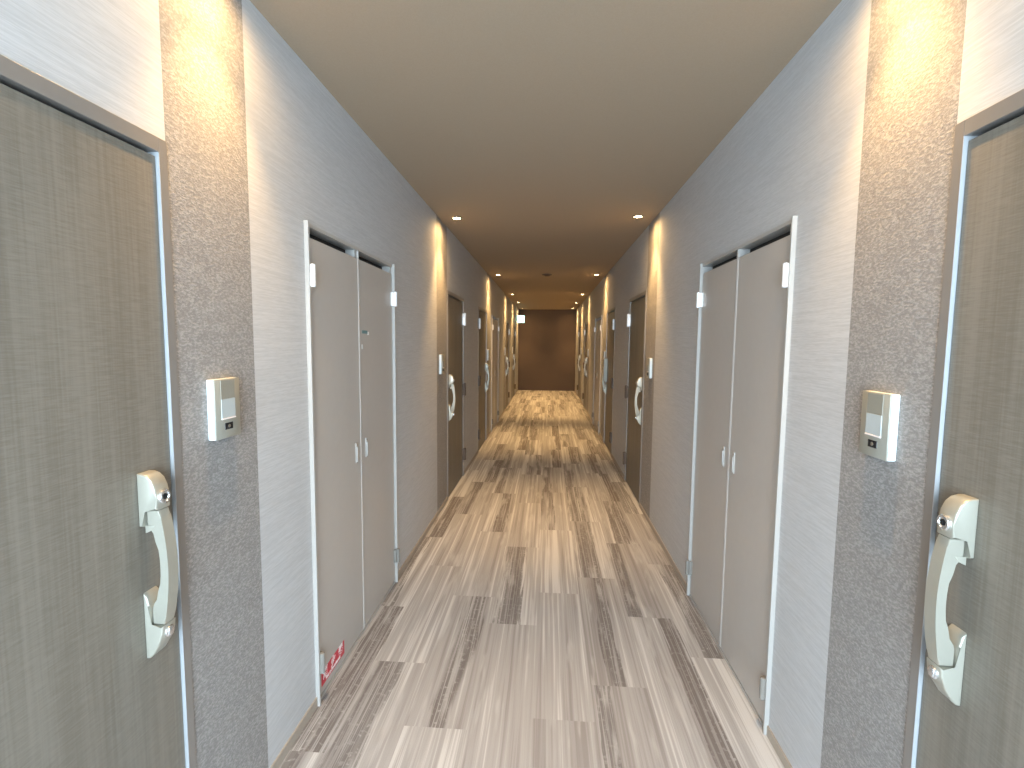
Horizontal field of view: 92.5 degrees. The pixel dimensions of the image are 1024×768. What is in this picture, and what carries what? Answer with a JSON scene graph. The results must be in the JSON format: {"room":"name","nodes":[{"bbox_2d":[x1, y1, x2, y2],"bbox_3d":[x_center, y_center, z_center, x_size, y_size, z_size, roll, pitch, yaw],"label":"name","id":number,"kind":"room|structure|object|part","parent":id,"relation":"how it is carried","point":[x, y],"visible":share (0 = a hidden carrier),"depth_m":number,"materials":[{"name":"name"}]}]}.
{"room":"apartment corridor","nodes":[
{"label":"apartment corridor","id":0,"kind":"room"},
{"bbox_2d":[0,0,518,767],"bbox_3d":[-0.534,-0.364,7.001,0.220,2.541,17.100,1,5,4],"label":"wall","id":1,"kind":"structure","parent":0,"point":[258,147],"depth_m":1.56,"materials":[{"name":"paint"}]},
{"bbox_2d":[0,54,196,767],"bbox_3d":[-0.885,0.437,0.821,0.128,1.977,0.900,1,5,4],"label":"door","id":2,"kind":"structure","parent":1,"relation":"in","point":[96,662],"depth_m":1.00,"materials":[{"name":"grey wood"}]},
{"bbox_3d":[-0.836,0.426,1.157,0.046,0.444,0.042,1,5,4],"label":"pull handle","id":3,"kind":"part","parent":2,"relation":"part of","materials":[{"name":"beige metal"}]},
{"bbox_2d":[206,377,240,440],"bbox_3d":[-0.819,0.069,1.398,0.027,0.168,0.109,1,5,4],"label":"intercom","id":4,"kind":"object","parent":1,"relation":"attached to","point":[223,397],"visible":1,"depth_m":1.37,"materials":[{"name":"white plastic"}]},
{"bbox_3d":[-0.808,0.014,1.392,0.002,0.053,0.060,1,5,4],"label":"speaker panel","id":5,"kind":"part","parent":4,"relation":"part of","materials":[{"name":"beige plastic"}]},
{"bbox_2d":[304,220,399,705],"bbox_3d":[-0.778,0.309,2.470,0.102,1.957,1.065,1,5,4],"label":"door","id":6,"kind":"structure","parent":1,"relation":"in","point":[351,296],"depth_m":2.31,"materials":[{"name":"beige paint"}]},
{"bbox_3d":[-0.760,0.338,2.405,0.011,0.100,0.016,1,5,4],"label":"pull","id":7,"kind":"part","parent":6,"relation":"part of","materials":[{"name":"silver metal"}]},
{"bbox_3d":[-0.750,0.327,2.536,0.011,0.100,0.016,1,5,4],"label":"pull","id":8,"kind":"part","parent":6,"relation":"part of","materials":[{"name":"silver metal"}]},
{"bbox_2d":[270,389,517,767],"bbox_3d":[-0.433,0.883,7.098,0.006,0.040,17.100,1,5,4],"label":"baseboard","id":9,"kind":"structure","parent":1,"relation":"attached to","point":[283,753],"depth_m":1.97,"materials":[{"name":"beige plastic"}]},
{"bbox_2d":[439,354,443,373],"bbox_3d":[-0.609,-0.172,4.266,0.027,0.168,0.109,1,5,4],"label":"intercom","id":10,"kind":"object","parent":1,"relation":"attached to","point":[441,357],"visible":1,"depth_m":4.22,"materials":[{"name":"white plastic"}]},
{"bbox_2d":[447,290,465,496],"bbox_3d":[-0.579,0.086,5.020,0.128,1.977,0.900,1,5,4],"label":"door","id":11,"kind":"structure","parent":1,"relation":"in","point":[456,317],"depth_m":5.00,"materials":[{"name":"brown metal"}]},
{"bbox_3d":[-0.578,0.131,4.683,0.046,0.444,0.042,1,5,4],"label":"pull handle","id":12,"kind":"part","parent":11,"relation":"part of","materials":[{"name":"beige metal"}]},
{"bbox_2d":[478,306,488,450],"bbox_3d":[-0.430,-0.084,7.047,0.128,1.977,0.900,1,5,4],"label":"door","id":13,"kind":"structure","parent":1,"relation":"in","point":[483,370],"depth_m":7.06,"materials":[{"name":"brown wood"}]},
{"bbox_3d":[-0.457,-0.085,7.049,0.074,1.977,0.900,1,5,4],"label":"frame","id":14,"kind":"part","parent":13,"relation":"part of","materials":[{"name":"grey metal"}]},
{"bbox_3d":[-0.381,-0.096,7.383,0.046,0.444,0.042,1,5,4],"label":"pull handle","id":15,"kind":"part","parent":13,"relation":"part of","materials":[{"name":"beige metal"}]},
{"bbox_2d":[491,315,499,431],"bbox_3d":[-0.325,-0.210,8.672,0.102,1.957,1.065,1,5,4],"label":"door","id":16,"kind":"structure","parent":1,"relation":"in","point":[495,329],"depth_m":8.69,"materials":[{"name":"beige paint"}]},
{"bbox_2d":[505,321,509,408],"bbox_3d":[-0.119,-0.441,11.311,0.128,1.977,0.900,1,5,4],"label":"door","id":17,"kind":"structure","parent":1,"relation":"in","point":[507,363],"depth_m":11.34,"materials":[{"name":"brown wood"}]},
{"bbox_2d":[512,325,515,396],"bbox_3d":[0.045,-0.629,13.547,0.128,1.977,0.900,1,5,4],"label":"door","id":18,"kind":"structure","parent":1,"relation":"in","point":[514,331],"depth_m":13.58,"materials":[{"name":"brown wood"}]},
{"bbox_2d":[516,315,524,322],"bbox_3d":[0.251,-1.905,14.410,0.237,0.214,0.048,1,5,4],"label":"exit sign","id":19,"kind":"object","parent":1,"relation":"attached to","point":[520,318],"visible":1,"depth_m":14.39,"materials":[{"name":"white plastic"}]},
{"bbox_2d":[279,390,783,767],"bbox_3d":[0.411,1.014,6.353,2.240,0.080,18.720,1,5,4],"label":"floor","id":20,"kind":"structure","parent":0,"point":[541,619],"depth_m":2.46,"materials":[{"name":"carpet"}]},
{"bbox_2d":[250,0,841,309],"bbox_3d":[0.490,-1.670,6.878,2.240,0.100,17.220,1,5,4],"label":"ceiling","id":21,"kind":"structure","parent":0,"point":[544,126],"depth_m":2.08,"materials":[{"name":"paint"}]},
{"bbox_2d":[451,216,462,219],"bbox_3d":[-0.464,-1.393,4.123,0.100,0.006,0.100,1,5,4],"label":"recessed light","id":22,"kind":"object","parent":21,"relation":"in","point":[455,217],"visible":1,"depth_m":4.12,"materials":[{"name":"white"}]},
{"bbox_2d":[632,215,643,218],"bbox_3d":[1.032,-1.369,4.016,0.100,0.006,0.100,1,5,4],"label":"recessed light","id":23,"kind":"object","parent":21,"relation":"in","point":[634,216],"visible":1,"depth_m":4.00,"materials":[{"name":"white"}]},
{"bbox_2d":[518,309,575,390],"bbox_3d":[1.099,-1.065,15.486,2.240,2.541,0.120,1,5,4],"label":"wall","id":24,"kind":"structure","parent":0,"point":[547,338],"depth_m":15.43,"materials":[{"name":"brown paint"}]},
{"bbox_2d":[575,0,1023,767],"bbox_3d":[1.481,-0.333,6.857,0.220,2.541,17.100,1,5,4],"label":"wall","id":25,"kind":"structure","parent":0,"point":[853,139],"depth_m":1.46,"materials":[{"name":"paint"}]},
{"bbox_2d":[577,325,580,398],"bbox_3d":[1.852,-0.601,13.418,0.128,1.977,0.900,1,5,4],"label":"door","id":26,"kind":"structure","parent":25,"relation":"in","point":[579,332],"depth_m":13.45,"materials":[{"name":"brown wood"}]},
{"bbox_2d":[582,322,587,408],"bbox_3d":[1.688,-0.413,11.181,0.128,1.977,0.900,1,5,4],"label":"door","id":27,"kind":"structure","parent":25,"relation":"in","point":[584,395],"depth_m":11.19,"materials":[{"name":"brown wood"}]},
{"bbox_2d":[592,315,601,434],"bbox_3d":[1.508,-0.182,8.540,0.102,1.957,1.065,1,5,4],"label":"door","id":28,"kind":"structure","parent":25,"relation":"in","point":[598,321],"depth_m":8.57,"materials":[{"name":"beige paint"}]},
{"bbox_2d":[602,307,614,453],"bbox_3d":[1.372,-0.057,6.918,0.137,1.977,0.900,1,5,4],"label":"door","id":29,"kind":"structure","parent":25,"relation":"in","point":[608,362],"depth_m":6.95,"materials":[{"name":"brown wood"}]},
{"bbox_3d":[1.369,-0.207,7.192,0.056,0.340,0.080,1,5,4],"label":"lock panel","id":30,"kind":"part","parent":29,"relation":"part of","materials":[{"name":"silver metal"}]},
{"bbox_2d":[623,290,646,502],"bbox_3d":[1.228,0.113,4.890,0.128,1.977,0.900,1,5,4],"label":"door","id":31,"kind":"structure","parent":25,"relation":"in","point":[636,318],"depth_m":4.87,"materials":[{"name":"brown wood"}]},
{"bbox_3d":[1.179,0.158,4.557,0.046,0.444,0.042,1,5,4],"label":"pull handle","id":32,"kind":"part","parent":31,"relation":"part of","materials":[{"name":"beige metal"}]},
{"bbox_2d":[646,358,651,377],"bbox_3d":[1.159,-0.135,4.140,0.027,0.168,0.109,1,5,4],"label":"intercom","id":33,"kind":"object","parent":25,"relation":"attached to","point":[649,360],"visible":1,"depth_m":4.09,"materials":[{"name":"white plastic"}]},
{"bbox_3d":[1.151,-0.135,4.141,0.004,0.168,0.109,1,5,4],"label":"plate","id":34,"kind":"part","parent":33,"relation":"part of","materials":[{"name":"white plastic"}]},
{"bbox_2d":[575,391,792,767],"bbox_3d":[1.357,0.911,6.970,0.006,0.040,17.100,1,5,4],"label":"baseboard","id":35,"kind":"structure","parent":25,"relation":"attached to","point":[770,735],"depth_m":3.17,"materials":[{"name":"beige plastic"}]},
{"bbox_2d":[685,216,797,734],"bbox_3d":[1.055,0.337,2.338,0.102,1.957,1.065,1,5,4],"label":"door","id":36,"kind":"structure","parent":25,"relation":"in","point":[744,298],"depth_m":2.17,"materials":[{"name":"beige paint"}]},
{"bbox_3d":[1.036,0.355,2.408,0.011,0.100,0.016,1,5,4],"label":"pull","id":37,"kind":"part","parent":36,"relation":"part of","materials":[{"name":"silver metal"}]},
{"bbox_3d":[1.026,0.366,2.276,0.011,0.100,0.016,1,5,4],"label":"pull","id":38,"kind":"part","parent":36,"relation":"part of","materials":[{"name":"silver metal"}]},
{"bbox_2d":[859,391,899,460],"bbox_3d":[0.949,0.106,1.272,0.027,0.168,0.109,1,5,4],"label":"intercom","id":39,"kind":"object","parent":25,"relation":"attached to","point":[880,410],"visible":1,"depth_m":1.25,"materials":[{"name":"white plastic"}]},
{"bbox_3d":[0.939,0.051,1.268,0.002,0.053,0.060,1,5,4],"label":"speaker panel","id":40,"kind":"part","parent":39,"relation":"part of","materials":[{"name":"beige plastic"}]},
{"bbox_2d":[902,89,1023,767],"bbox_3d":[0.922,0.465,0.691,0.128,1.977,0.900,1,5,4],"label":"door","id":41,"kind":"structure","parent":25,"relation":"in","point":[965,708],"depth_m":1.00,"materials":[{"name":"grey wood"}]},
{"bbox_3d":[0.921,0.453,1.031,0.046,0.444,0.042,1,5,4],"label":"pull handle","id":42,"kind":"part","parent":41,"relation":"part of","materials":[{"name":"beige metal"}]}
]}

